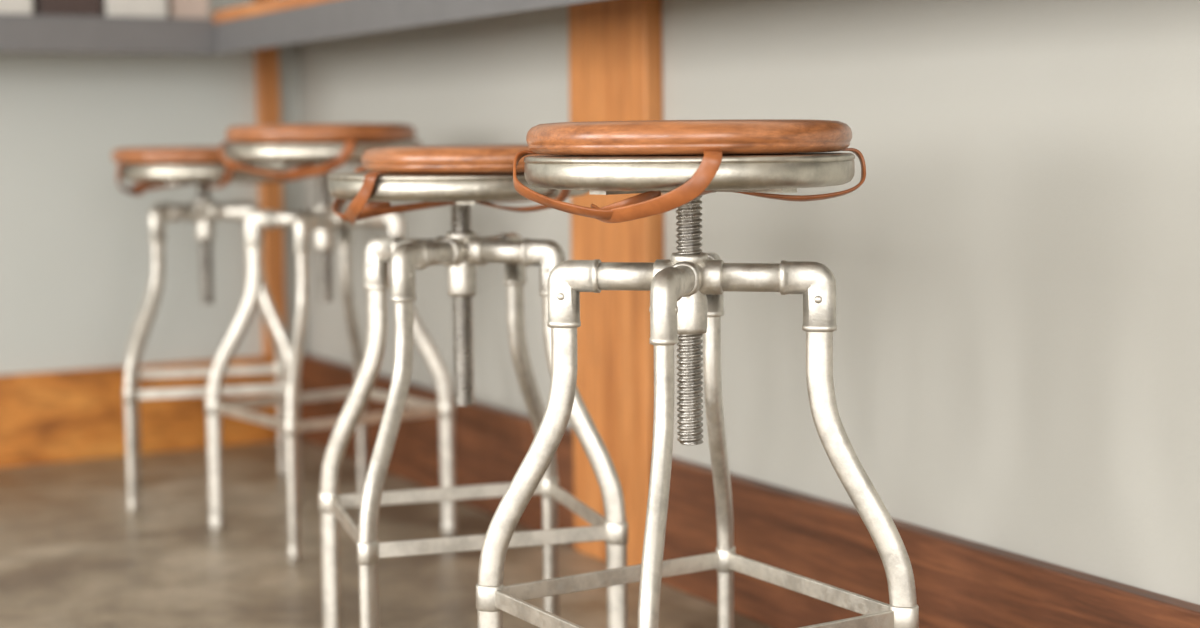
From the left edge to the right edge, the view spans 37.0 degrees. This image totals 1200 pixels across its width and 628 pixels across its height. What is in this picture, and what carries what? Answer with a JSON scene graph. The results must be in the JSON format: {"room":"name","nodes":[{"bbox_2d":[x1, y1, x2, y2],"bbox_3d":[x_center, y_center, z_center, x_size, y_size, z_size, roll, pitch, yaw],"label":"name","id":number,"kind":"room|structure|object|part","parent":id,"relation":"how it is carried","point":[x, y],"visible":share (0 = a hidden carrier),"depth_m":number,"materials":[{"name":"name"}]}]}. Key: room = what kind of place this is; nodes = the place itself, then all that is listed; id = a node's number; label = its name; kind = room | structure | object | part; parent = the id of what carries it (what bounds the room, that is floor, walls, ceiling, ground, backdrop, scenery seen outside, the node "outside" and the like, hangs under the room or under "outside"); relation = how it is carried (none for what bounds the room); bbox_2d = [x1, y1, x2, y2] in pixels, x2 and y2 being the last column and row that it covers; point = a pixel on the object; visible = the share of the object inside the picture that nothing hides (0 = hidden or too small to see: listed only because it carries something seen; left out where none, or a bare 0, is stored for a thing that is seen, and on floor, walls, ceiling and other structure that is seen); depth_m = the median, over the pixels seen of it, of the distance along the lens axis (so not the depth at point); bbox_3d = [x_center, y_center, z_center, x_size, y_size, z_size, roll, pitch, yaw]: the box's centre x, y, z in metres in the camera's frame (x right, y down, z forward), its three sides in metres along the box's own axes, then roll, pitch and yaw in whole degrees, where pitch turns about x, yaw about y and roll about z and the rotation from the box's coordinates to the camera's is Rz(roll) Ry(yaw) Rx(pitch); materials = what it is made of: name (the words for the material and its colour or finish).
{"room":"cafe","nodes":[
{"label":"cafe","id":0,"kind":"room"},
{"bbox_2d":[0,0,305,374],"bbox_3d":[-3.055,-1.027,3.263,5.200,3.000,0.100,-4,7,-30],"label":"wall","id":1,"kind":"structure","parent":0,"point":[76,252],"depth_m":4.35,"materials":[{"name":"white paint"}]},
{"bbox_2d":[0,356,277,467],"bbox_3d":[-3.021,0.362,3.338,5.170,0.218,0.030,-4,7,-30],"label":"baseboard","id":2,"kind":"structure","parent":1,"relation":"attached to","point":[66,415],"depth_m":4.35,"materials":[{"name":"brown wood"}]},
{"bbox_2d":[253,0,285,356],"bbox_3d":[-0.842,-1.277,4.429,0.050,2.782,0.040,-4,7,-30],"label":"table leg","id":3,"kind":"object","parent":1,"relation":"attached to","point":[266,59],"depth_m":4.51,"materials":[{"name":"brown wood"}]},
{"bbox_2d":[0,0,603,54],"bbox_3d":[-1.097,-0.385,1.515,3.600,0.100,4.970,-4,7,-30],"label":"countertop","id":4,"kind":"structure","parent":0,"point":[268,23],"depth_m":3.90,"materials":[{"name":"grey metal"}]},
{"bbox_2d":[0,0,32,13],"bbox_3d":[-1.379,-0.753,3.985,0.198,0.180,0.168,-4,7,-30],"label":"carton","id":5,"kind":"object","parent":4,"relation":"on","point":[6,6],"visible":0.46,"depth_m":3.95,"materials":[{"name":"white cardboard"}]},
{"bbox_2d":[33,0,101,15],"bbox_3d":[-1.222,-0.774,4.073,0.148,0.200,0.148,-4,7,-30],"label":"tin","id":6,"kind":"object","parent":4,"relation":"on","point":[44,7],"visible":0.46,"depth_m":4.02,"materials":[{"name":"metal"}]},
{"bbox_2d":[102,0,167,16],"bbox_3d":[-1.092,-0.767,4.149,0.148,0.170,0.148,-4,7,-30],"label":"carton","id":7,"kind":"object","parent":4,"relation":"on","point":[129,8],"visible":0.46,"depth_m":4.09,"materials":[{"name":"white cardboard"}]},
{"bbox_2d":[167,0,208,17],"bbox_3d":[-0.984,-0.786,4.220,0.098,0.190,0.128,-4,7,-30],"label":"gift box","id":8,"kind":"object","parent":4,"relation":"on","point":[175,8],"visible":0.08,"depth_m":4.17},
{"bbox_2d":[0,439,771,627],"bbox_3d":[-1.036,0.842,-0.070,5.400,0.100,8.170,-4,7,-30],"label":"floor","id":9,"kind":"structure","parent":0,"point":[72,554],"depth_m":3.30,"materials":[{"name":"concrete"}]},
{"bbox_2d":[111,146,302,514],"bbox_3d":[-0.850,0.016,3.876,0.377,0.755,0.367,-2,6,-14],"label":"bar stool","id":10,"kind":"object","parent":9,"relation":"on","point":[185,165],"visible":0.81,"depth_m":3.74,"materials":[{"name":"metal"}]},
{"bbox_3d":[-1.009,0.085,3.985,0.123,0.600,0.024,3,7,30],"label":"leg","id":11,"kind":"part","parent":10,"relation":"part of","materials":[{"name":"metal"}]},
{"bbox_3d":[-0.945,0.110,3.726,0.073,0.600,0.108,-1,6,0],"label":"leg","id":12,"kind":"part","parent":10,"relation":"part of","materials":[{"name":"metal"}]},
{"bbox_3d":[-0.933,-0.205,3.907,0.131,0.076,0.030,3,7,31],"label":"arm","id":13,"kind":"part","parent":10,"relation":"part of","materials":[{"name":"metal"}]},
{"bbox_3d":[-0.900,-0.193,3.777,0.030,0.076,0.131,3,7,31],"label":"arm","id":14,"kind":"part","parent":10,"relation":"part of","materials":[{"name":"metal"}]},
{"bbox_3d":[-0.867,-0.342,3.844,0.351,0.036,0.351,-4,7,-30],"label":"wood seat","id":15,"kind":"part","parent":10,"relation":"part of","materials":[{"name":"brown wood"}]},
{"bbox_3d":[-0.802,-0.210,3.939,0.030,0.076,0.131,3,7,31],"label":"arm","id":16,"kind":"part","parent":10,"relation":"part of","materials":[{"name":"metal"}]},
{"bbox_3d":[-0.769,-0.197,3.809,0.131,0.076,0.030,3,7,31],"label":"arm","id":17,"kind":"part","parent":10,"relation":"part of","materials":[{"name":"metal"}]},
{"bbox_3d":[-0.750,0.076,4.048,0.024,0.600,0.123,3,7,30],"label":"leg","id":18,"kind":"part","parent":10,"relation":"part of","materials":[{"name":"metal"}]},
{"bbox_3d":[-0.686,0.101,3.790,0.123,0.600,0.024,3,7,30],"label":"leg","id":19,"kind":"part","parent":10,"relation":"part of","materials":[{"name":"metal"}]},
{"bbox_2d":[205,123,456,562],"bbox_3d":[-0.533,0.033,3.467,0.382,0.797,0.376,-5,7,-39],"label":"bar stool","id":20,"kind":"object","parent":9,"relation":"on","point":[305,146],"visible":0.87,"depth_m":3.43,"materials":[{"name":"metal"}]},
{"bbox_3d":[-0.715,0.130,3.507,0.123,0.600,0.024,0,6,7],"label":"leg","id":21,"kind":"part","parent":20,"relation":"part of","materials":[{"name":"metal"}]},
{"bbox_3d":[-0.626,-0.164,3.463,0.131,0.076,0.030,0,6,8],"label":"arm","id":22,"kind":"part","parent":20,"relation":"part of","materials":[{"name":"metal"}]},
{"bbox_3d":[-0.555,0.149,3.294,0.024,0.600,0.123,0,6,7],"label":"leg","id":23,"kind":"part","parent":20,"relation":"part of","materials":[{"name":"metal"}]},
{"bbox_3d":[-0.544,-0.154,3.356,0.030,0.076,0.131,0,6,8],"label":"arm","id":24,"kind":"part","parent":20,"relation":"part of","materials":[{"name":"metal"}]},
{"bbox_3d":[-0.533,-0.346,3.432,0.362,0.036,0.362,-3,6,-20],"label":"wood seat","id":25,"kind":"part","parent":20,"relation":"part of","materials":[{"name":"brown wood"}]},
{"bbox_3d":[-0.518,-0.173,3.544,0.030,0.076,0.131,0,6,8],"label":"arm","id":26,"kind":"part","parent":20,"relation":"part of","materials":[{"name":"metal"}]},
{"bbox_3d":[-0.501,0.112,3.666,0.024,0.600,0.123,0,6,7],"label":"leg","id":27,"kind":"part","parent":20,"relation":"part of","materials":[{"name":"metal"}]},
{"bbox_3d":[-0.437,-0.163,3.437,0.131,0.076,0.030,0,6,8],"label":"arm","id":28,"kind":"part","parent":20,"relation":"part of","materials":[{"name":"metal"}]},
{"bbox_3d":[-0.341,0.131,3.454,0.123,0.600,0.024,0,6,9],"label":"leg","id":29,"kind":"part","parent":20,"relation":"part of","materials":[{"name":"metal"}]},
{"bbox_2d":[318,144,627,627],"bbox_3d":[-0.167,0.148,2.463,0.396,0.759,0.379,-2,6,-17],"label":"bar stool","id":30,"kind":"object","parent":9,"relation":"on","point":[461,177],"visible":0.85,"depth_m":2.37,"materials":[{"name":"metal"}]},
{"bbox_3d":[-0.353,0.220,2.562,0.123,0.600,0.024,3,7,29],"label":"leg","id":31,"kind":"part","parent":30,"relation":"part of","materials":[{"name":"metal"}]},
{"bbox_3d":[-0.273,0.245,2.308,0.024,0.600,0.123,3,7,29],"label":"leg","id":32,"kind":"part","parent":30,"relation":"part of","materials":[{"name":"metal"}]},
{"bbox_3d":[-0.273,-0.071,2.490,0.131,0.076,0.030,2,6,28],"label":"arm","id":33,"kind":"part","parent":30,"relation":"part of","materials":[{"name":"metal"}]},
{"bbox_3d":[-0.233,-0.058,2.361,0.030,0.076,0.131,2,6,28],"label":"arm","id":34,"kind":"part","parent":30,"relation":"part of","materials":[{"name":"metal"}]},
{"bbox_3d":[-0.145,-0.211,2.421,0.351,0.036,0.351,4,7,38],"label":"wood seat","id":35,"kind":"part","parent":30,"relation":"part of","materials":[{"name":"brown wood"}]},
{"bbox_3d":[-0.144,-0.076,2.529,0.030,0.076,0.131,2,6,28],"label":"arm","id":36,"kind":"part","parent":30,"relation":"part of","materials":[{"name":"metal"}]},
{"bbox_3d":[-0.104,-0.064,2.401,0.131,0.076,0.030,2,6,28],"label":"arm","id":37,"kind":"part","parent":30,"relation":"part of","materials":[{"name":"metal"}]},
{"bbox_3d":[-0.096,0.210,2.640,0.024,0.600,0.123,2,6,27],"label":"leg","id":38,"kind":"part","parent":30,"relation":"part of","materials":[{"name":"metal"}]},
{"bbox_3d":[-0.019,0.234,2.386,0.123,0.600,0.024,2,6,27],"label":"leg","id":39,"kind":"part","parent":30,"relation":"part of","materials":[{"name":"metal"}]},
{"bbox_2d":[476,119,918,627],"bbox_3d":[0.099,0.181,1.978,0.362,0.785,0.361,-4,7,-31],"label":"bar stool","id":40,"kind":"object","parent":9,"relation":"on","point":[684,160],"visible":1,"depth_m":1.92,"materials":[{"name":"metal"}]},
{"bbox_3d":[-0.083,0.270,2.032,0.123,0.600,0.024,1,6,12],"label":"leg","id":41,"kind":"part","parent":40,"relation":"part of","materials":[{"name":"metal"}]},
{"bbox_3d":[0.005,-0.023,1.980,0.131,0.076,0.030,1,6,13],"label":"arm","id":42,"kind":"part","parent":40,"relation":"part of","materials":[{"name":"metal"}]},
{"bbox_3d":[0.056,0.292,1.804,0.024,0.600,0.123,1,6,12],"label":"leg","id":43,"kind":"part","parent":40,"relation":"part of","materials":[{"name":"metal"}]},
{"bbox_3d":[0.076,-0.012,1.865,0.030,0.076,0.131,1,6,13],"label":"arm","id":44,"kind":"part","parent":40,"relation":"part of","materials":[{"name":"metal"}]},
{"bbox_3d":[0.096,-0.192,1.941,0.351,0.036,0.351,-1,6,0],"label":"wood seat","id":45,"kind":"part","parent":40,"relation":"part of","materials":[{"name":"brown wood"}]},
{"bbox_3d":[0.120,-0.031,2.050,0.030,0.076,0.131,1,6,13],"label":"arm","id":46,"kind":"part","parent":40,"relation":"part of","materials":[{"name":"metal"}]},
{"bbox_3d":[0.144,0.254,2.170,0.024,0.600,0.123,1,6,15],"label":"leg","id":47,"kind":"part","parent":40,"relation":"part of","materials":[{"name":"metal"}]},
{"bbox_3d":[0.190,-0.020,1.935,0.131,0.076,0.030,1,6,13],"label":"arm","id":48,"kind":"part","parent":40,"relation":"part of","materials":[{"name":"metal"}]},
{"bbox_3d":[0.285,0.275,1.944,0.123,0.600,0.024,1,6,15],"label":"leg","id":49,"kind":"part","parent":40,"relation":"part of","materials":[{"name":"metal"}]},
{"bbox_2d":[298,0,1199,604],"bbox_3d":[1.224,-0.859,1.125,0.100,3.000,8.070,-4,7,-30],"label":"wall","id":50,"kind":"structure","parent":0,"point":[1014,263],"depth_m":2.46,"materials":[{"name":"white paint"}]},
{"bbox_2d":[300,353,574,547],"bbox_3d":[-0.402,0.270,3.989,0.030,0.218,1.490,-4,7,-30],"label":"baseboard","id":51,"kind":"structure","parent":50,"relation":"attached to","point":[492,442],"depth_m":3.78,"materials":[{"name":"brown wood"}]},
{"bbox_2d":[568,0,663,565],"bbox_3d":[0.018,-1.042,3.089,0.035,3.000,0.270,-4,7,-30],"label":"table leg","id":52,"kind":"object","parent":50,"relation":"attached to","point":[615,46],"depth_m":3.15,"materials":[{"name":"brown wood"}]},
{"bbox_2d":[661,456,1199,627],"bbox_3d":[1.643,0.604,0.428,0.030,0.218,6.210,-4,7,-30],"label":"baseboard","id":53,"kind":"structure","parent":50,"relation":"attached to","point":[960,582],"depth_m":2.60,"materials":[{"name":"brown wood"}]}
]}

